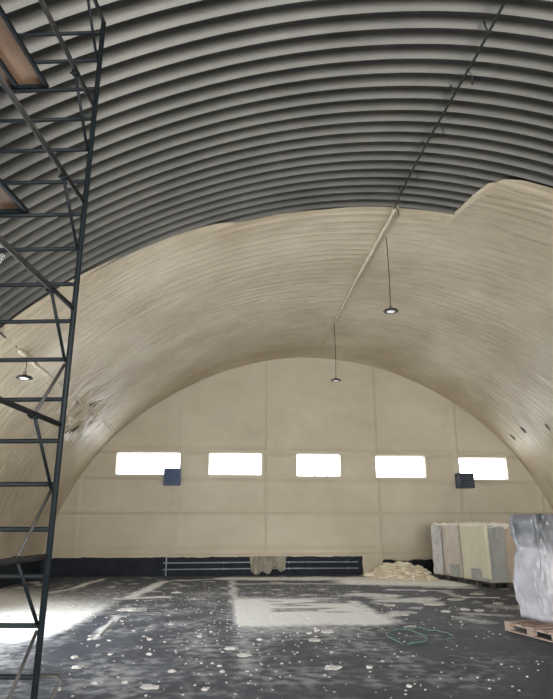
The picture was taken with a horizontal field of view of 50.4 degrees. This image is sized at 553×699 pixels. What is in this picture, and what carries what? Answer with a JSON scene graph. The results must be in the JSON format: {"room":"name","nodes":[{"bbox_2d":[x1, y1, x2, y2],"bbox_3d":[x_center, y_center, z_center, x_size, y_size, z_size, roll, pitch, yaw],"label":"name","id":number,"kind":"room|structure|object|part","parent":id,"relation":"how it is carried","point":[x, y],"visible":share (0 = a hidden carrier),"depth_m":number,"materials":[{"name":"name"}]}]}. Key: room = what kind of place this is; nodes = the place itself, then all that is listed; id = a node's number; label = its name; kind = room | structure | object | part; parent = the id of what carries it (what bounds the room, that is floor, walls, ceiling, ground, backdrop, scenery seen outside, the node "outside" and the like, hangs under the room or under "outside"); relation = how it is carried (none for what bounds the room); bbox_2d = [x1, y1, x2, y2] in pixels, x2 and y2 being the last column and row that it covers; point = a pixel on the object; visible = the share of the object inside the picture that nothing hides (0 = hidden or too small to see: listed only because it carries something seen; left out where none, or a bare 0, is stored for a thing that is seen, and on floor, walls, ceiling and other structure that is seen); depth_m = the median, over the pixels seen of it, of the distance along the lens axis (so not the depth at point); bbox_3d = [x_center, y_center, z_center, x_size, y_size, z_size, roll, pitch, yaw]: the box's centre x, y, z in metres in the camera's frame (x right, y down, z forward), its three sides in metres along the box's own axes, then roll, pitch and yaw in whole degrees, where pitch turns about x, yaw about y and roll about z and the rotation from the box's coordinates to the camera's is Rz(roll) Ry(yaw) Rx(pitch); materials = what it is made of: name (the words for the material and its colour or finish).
{"room":"warehouse hangar","nodes":[
{"label":"warehouse hangar","id":0,"kind":"room"},
{"bbox_2d":[0,0,552,558],"bbox_3d":[2.488,-0.530,7.306,18.555,7.273,29.250,1,-17,-5],"label":"ceiling","id":1,"kind":"structure","parent":0,"point":[250,158],"depth_m":10.57,"materials":[{"name":"metal"}]},
{"bbox_2d":[16,356,32,380],"bbox_3d":[-4.831,0.328,11.318,0.310,0.502,0.310,1,-17,-5],"label":"pendant lamp","id":2,"kind":"object","parent":1,"relation":"hanging from","point":[23,376],"visible":1,"depth_m":11.22,"materials":[{"name":"black"}]},
{"bbox_2d":[0,332,114,430],"bbox_3d":[-5.156,1.113,14.775,0.159,0.181,12.106,1,-17,-5],"label":"cable","id":3,"kind":"object","parent":1,"relation":"attached to","point":[20,351],"visible":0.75,"depth_m":13.54,"materials":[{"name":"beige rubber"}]},
{"bbox_2d":[383,237,397,313],"bbox_3d":[2.398,-1.620,12.569,0.310,1.752,0.310,1,-17,-5],"label":"pendant lamp","id":4,"kind":"object","parent":1,"relation":"hanging from","point":[390,310],"visible":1,"depth_m":12.36,"materials":[{"name":"black metal"}]},
{"bbox_3d":[2.404,-1.662,12.582,0.028,1.665,0.014,1,-17,-5],"label":"cord","id":5,"kind":"part","parent":4,"relation":"part of","materials":[{"name":"black metal"}]},
{"bbox_2d":[317,0,518,354],"bbox_3d":[2.650,-3.830,8.145,0.175,0.290,28.551,1,-17,-5],"label":"cable","id":6,"kind":"object","parent":1,"relation":"attached to","point":[395,208],"visible":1,"depth_m":10.51,"materials":[{"name":"black metal"}]},
{"bbox_2d":[331,324,340,381],"bbox_3d":[1.810,0.084,18.136,0.310,1.842,0.310,1,-17,-5],"label":"pendant lamp","id":7,"kind":"object","parent":6,"relation":"hanging from","point":[335,379],"visible":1,"depth_m":18.00,"materials":[{"name":"black metal"}]},
{"bbox_3d":[1.816,0.042,18.149,0.028,1.755,0.014,1,-17,-5],"label":"cord","id":8,"kind":"part","parent":7,"relation":"part of","materials":[{"name":"black metal"}]},
{"bbox_2d":[0,574,552,698],"bbox_3d":[2.575,3.249,5.147,19.200,0.001,31.260,1,-17,-5],"label":"floor","id":9,"kind":"structure","parent":0,"point":[353,680],"depth_m":8.56,"materials":[{"name":"concrete"}]},
{"bbox_2d":[0,0,105,698],"bbox_3d":[-2.288,-0.435,3.214,1.739,5.973,2.650,-1,-17,2],"label":"scaffold tower","id":10,"kind":"object","parent":9,"relation":"on","point":[17,65],"visible":1,"depth_m":4.38,"materials":[{"name":"metal"}]},
{"bbox_3d":[-2.561,-1.450,3.539,1.057,0.036,2.521,-1,-17,2],"label":"platform frame","id":11,"kind":"part","parent":10,"relation":"part of","materials":[{"name":"paint"}]},
{"bbox_3d":[-2.533,-2.601,3.880,1.057,0.036,2.521,-1,-17,2],"label":"platform frame","id":12,"kind":"part","parent":10,"relation":"part of","materials":[{"name":"paint"}]},
{"bbox_2d":[72,664,81,668],"bbox_3d":[-2.397,3.805,7.049,0.133,0.033,0.120,1,-17,-5],"label":"scrap","id":13,"kind":"object","parent":9,"relation":"on","point":[78,666],"visible":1,"depth_m":7.02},
{"bbox_2d":[96,620,113,635],"bbox_3d":[-2.830,4.612,9.744,0.050,0.020,1.501,2,-17,-6],"label":"strip","id":14,"kind":"object","parent":9,"relation":"on","point":[111,621],"visible":1,"depth_m":9.65,"materials":[{"name":"white"}]},
{"bbox_2d":[116,608,140,610],"bbox_3d":[-2.955,5.225,11.821,0.425,0.036,0.398,-6,-17,18],"label":"scrap","id":15,"kind":"object","parent":9,"relation":"on","point":[123,609],"visible":1,"depth_m":11.72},
{"bbox_2d":[140,684,159,689],"bbox_3d":[-1.333,3.542,6.183,0.205,0.041,0.150,1,-17,-5],"label":"scrap","id":16,"kind":"object","parent":9,"relation":"on","point":[145,686],"visible":1,"depth_m":6.14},
{"bbox_2d":[224,646,237,649],"bbox_3d":[-0.623,4.120,8.114,0.168,0.033,0.177,-5,-17,17],"label":"scrap","id":17,"kind":"object","parent":9,"relation":"on","point":[228,647],"visible":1,"depth_m":8.07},
{"bbox_2d":[237,653,251,656],"bbox_3d":[-0.422,3.988,7.671,0.159,0.033,0.169,14,-22,-39],"label":"scrap","id":18,"kind":"object","parent":9,"relation":"on","point":[240,654],"visible":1,"depth_m":7.64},
{"bbox_2d":[7,579,542,698],"bbox_3d":[-0.047,5.263,11.927,13.232,0.018,13.307,1,-17,-5],"label":"crumbs","id":19,"kind":"object","parent":9,"relation":"on","point":[261,579],"visible":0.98,"depth_m":9.60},
{"bbox_2d":[309,638,320,641],"bbox_3d":[0.561,4.279,8.660,0.176,0.036,0.217,1,-17,-5],"label":"scrap","id":20,"kind":"object","parent":9,"relation":"on","point":[311,639],"visible":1,"depth_m":8.60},
{"bbox_2d":[321,629,333,632],"bbox_3d":[0.810,4.490,9.365,0.215,0.034,0.209,1,-17,-5],"label":"scrap","id":21,"kind":"object","parent":9,"relation":"on","point":[326,630],"visible":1,"depth_m":9.33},
{"bbox_2d":[324,665,342,669],"bbox_3d":[0.678,3.778,6.980,0.212,0.039,0.162,-3,-17,11],"label":"scrap","id":22,"kind":"object","parent":9,"relation":"on","point":[328,667],"visible":1,"depth_m":6.96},
{"bbox_2d":[362,561,441,581],"bbox_3d":[3.930,7.061,18.779,2.129,0.500,2.650,1,-17,-5],"label":"heap","id":23,"kind":"object","parent":9,"relation":"on","point":[403,571],"visible":1,"depth_m":18.70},
{"bbox_2d":[396,613,408,615],"bbox_3d":[2.390,5.010,11.123,0.245,0.036,0.259,-2,-17,7],"label":"scrap","id":24,"kind":"object","parent":9,"relation":"on","point":[400,614],"visible":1,"depth_m":11.05,"materials":[{"name":"white paper"}]},
{"bbox_2d":[387,627,453,644],"bbox_3d":[2.088,4.362,8.985,1.183,0.033,1.036,9,-19,-28],"label":"strap","id":25,"kind":"object","parent":9,"relation":"on","point":[388,632],"visible":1,"depth_m":9.03,"materials":[{"name":"plastic"}]},
{"bbox_2d":[423,603,445,605],"bbox_3d":[3.377,5.419,12.505,0.419,0.037,0.342,-15,-22,40],"label":"scrap","id":26,"kind":"object","parent":9,"relation":"on","point":[430,604],"visible":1,"depth_m":12.41,"materials":[{"name":"white paper"}]},
{"bbox_2d":[435,574,473,582],"bbox_3d":[5.772,7.014,18.065,1.100,0.138,1.700,4,-17,-12],"label":"pallet","id":27,"kind":"object","parent":9,"relation":"on","point":[449,578],"visible":0.43,"depth_m":17.90,"materials":[{"name":"brown wood"}]},
{"bbox_2d":[431,521,484,577],"bbox_3d":[5.707,6.159,18.229,1.122,1.590,1.654,4,-17,-12],"label":"crate","id":28,"kind":"object","parent":27,"relation":"on","point":[446,547],"visible":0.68,"depth_m":18.06,"materials":[{"name":"plastic"}]},
{"bbox_2d":[447,598,464,600],"bbox_3d":[4.047,5.660,13.312,0.316,0.033,0.348,11,-20,-32],"label":"scrap","id":29,"kind":"object","parent":9,"relation":"on","point":[451,599],"visible":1,"depth_m":13.21,"materials":[{"name":"grey paper"}]},
{"bbox_2d":[470,592,485,594],"bbox_3d":[4.908,5.967,14.343,0.375,0.031,0.395,-15,-22,40],"label":"scrap","id":30,"kind":"object","parent":9,"relation":"on","point":[475,593],"visible":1,"depth_m":14.28,"materials":[{"name":"grey paper"}]},
{"bbox_2d":[463,597,499,597],"bbox_3d":[4.757,5.766,13.661,0.825,0.020,0.050,-3,-17,9],"label":"strip","id":31,"kind":"object","parent":9,"relation":"on","point":[463,597],"visible":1,"depth_m":13.64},
{"bbox_2d":[463,578,512,587],"bbox_3d":[6.123,6.541,16.478,1.100,0.138,1.500,4,-17,-12],"label":"pallet","id":32,"kind":"object","parent":9,"relation":"on","point":[478,583],"visible":0.52,"depth_m":16.18,"materials":[{"name":"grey wood"}]},
{"bbox_2d":[458,522,516,582],"bbox_3d":[6.063,5.710,16.669,1.056,1.560,1.505,4,-17,-12],"label":"crate","id":33,"kind":"object","parent":32,"relation":"on","point":[488,550],"visible":0.84,"depth_m":16.09,"materials":[{"name":"cardboard"}]},
{"bbox_3d":[6.492,5.577,16.023,0.470,1.430,0.017,4,-17,-12],"label":"cardboard panel","id":34,"kind":"part","parent":33,"relation":"part of","materials":[{"name":"beige cardboard"}]},
{"bbox_2d":[504,620,552,642],"bbox_3d":[4.462,4.356,9.125,1.250,0.138,1.200,4,-17,-15],"label":"pallet","id":35,"kind":"object","parent":9,"relation":"on","point":[532,631],"visible":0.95,"depth_m":9.01,"materials":[{"name":"brown wood"}]},
{"bbox_2d":[509,514,552,622],"bbox_3d":[4.754,3.656,9.966,1.346,1.662,0.940,4,-17,-15],"label":"load","id":36,"kind":"object","parent":35,"relation":"on","point":[532,534],"visible":1,"depth_m":9.68},
{"bbox_2d":[517,621,548,626],"bbox_3d":[4.023,4.298,9.209,0.260,0.018,0.400,6,-18,-20],"label":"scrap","id":37,"kind":"object","parent":35,"relation":"on","point":[532,623],"visible":1,"depth_m":9.16,"materials":[{"name":"brown wood"}]},
{"bbox_2d":[43,357,552,557],"bbox_3d":[1.313,3.556,21.041,18.600,7.320,0.247,1,-17,-5],"label":"wall","id":38,"kind":"structure","parent":0,"point":[278,409],"depth_m":20.85,"materials":[{"name":"paint"}]},
{"bbox_2d":[0,560,40,587],"bbox_3d":[-6.688,2.986,5.375,0.300,0.660,29.060,1,-17,-5],"label":"baseboard","id":39,"kind":"structure","parent":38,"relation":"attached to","point":[33,567],"depth_m":17.03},
{"bbox_2d":[114,451,181,475],"bbox_3d":[-4.471,3.993,20.538,2.290,0.850,0.200,1,-17,-5],"label":"window","id":40,"kind":"structure","parent":38,"relation":"in","point":[117,452],"depth_m":20.55,"materials":[{"name":"plastic"}]},
{"bbox_2d":[163,468,180,484],"bbox_3d":[-3.571,4.370,20.145,0.570,0.560,0.445,1,-17,-5],"label":"heater","id":41,"kind":"object","parent":38,"relation":"attached to","point":[172,476],"visible":1,"depth_m":19.95,"materials":[{"name":"blue metal"}]},
{"bbox_2d":[207,452,262,474],"bbox_3d":[-1.456,4.060,20.776,1.960,0.850,0.200,1,-17,-5],"label":"window","id":42,"kind":"structure","parent":38,"relation":"in","point":[209,453],"depth_m":20.79,"materials":[{"name":"plastic"}]},
{"bbox_2d":[40,556,434,576],"bbox_3d":[1.304,7.335,20.101,18.900,0.700,0.300,1,-17,-5],"label":"baseboard","id":43,"kind":"structure","parent":38,"relation":"attached to","point":[84,566],"depth_m":19.59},
{"bbox_2d":[249,556,285,574],"bbox_3d":[-0.280,7.191,19.554,1.250,0.573,0.327,1,-17,-5],"label":"plastic sheet","id":44,"kind":"object","parent":43,"relation":"hanging from","point":[258,564],"visible":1,"depth_m":19.57,"materials":[{"name":"beige plastic"}]},
{"bbox_2d":[163,561,357,563],"bbox_3d":[-0.495,7.157,19.742,6.550,0.060,0.103,1,-17,-5],"label":"pipe","id":45,"kind":"object","parent":38,"relation":"attached to","point":[289,561],"visible":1,"depth_m":19.77,"materials":[{"name":"metal"}]},
{"bbox_2d":[163,567,357,570],"bbox_3d":[-0.495,7.349,19.685,6.550,0.060,0.103,1,-17,-5],"label":"pipe","id":46,"kind":"object","parent":38,"relation":"attached to","point":[347,567],"visible":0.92,"depth_m":19.58,"materials":[{"name":"metal"}]},
{"bbox_2d":[295,453,341,476],"bbox_3d":[1.494,4.144,21.004,1.680,0.870,0.200,1,-17,-5],"label":"window","id":47,"kind":"structure","parent":38,"relation":"in","point":[296,454],"depth_m":21.03,"materials":[{"name":"plastic"}]},
{"bbox_2d":[362,556,432,573],"bbox_3d":[6.568,7.397,20.337,7.312,0.660,0.101,1,-17,-5],"label":"trim","id":48,"kind":"structure","parent":38,"relation":"attached to","point":[369,563],"depth_m":20.12,"materials":[{"name":"plastic"}]},
{"bbox_2d":[374,454,426,477],"bbox_3d":[4.464,4.244,21.229,1.900,0.860,0.200,1,-17,-5],"label":"window","id":49,"kind":"structure","parent":38,"relation":"in","point":[378,455],"depth_m":21.26,"materials":[{"name":"plastic"}]},
{"bbox_2d":[455,473,474,488],"bbox_3d":[6.695,4.684,20.930,0.580,0.520,0.445,1,-17,-5],"label":"heater","id":50,"kind":"object","parent":38,"relation":"attached to","point":[463,480],"visible":1,"depth_m":20.75,"materials":[{"name":"black metal"}]},
{"bbox_2d":[457,456,508,479],"bbox_3d":[7.519,4.359,21.456,1.870,0.880,0.200,1,-17,-5],"label":"window","id":51,"kind":"structure","parent":38,"relation":"in","point":[459,457],"depth_m":21.49,"materials":[{"name":"plastic"}]}
]}

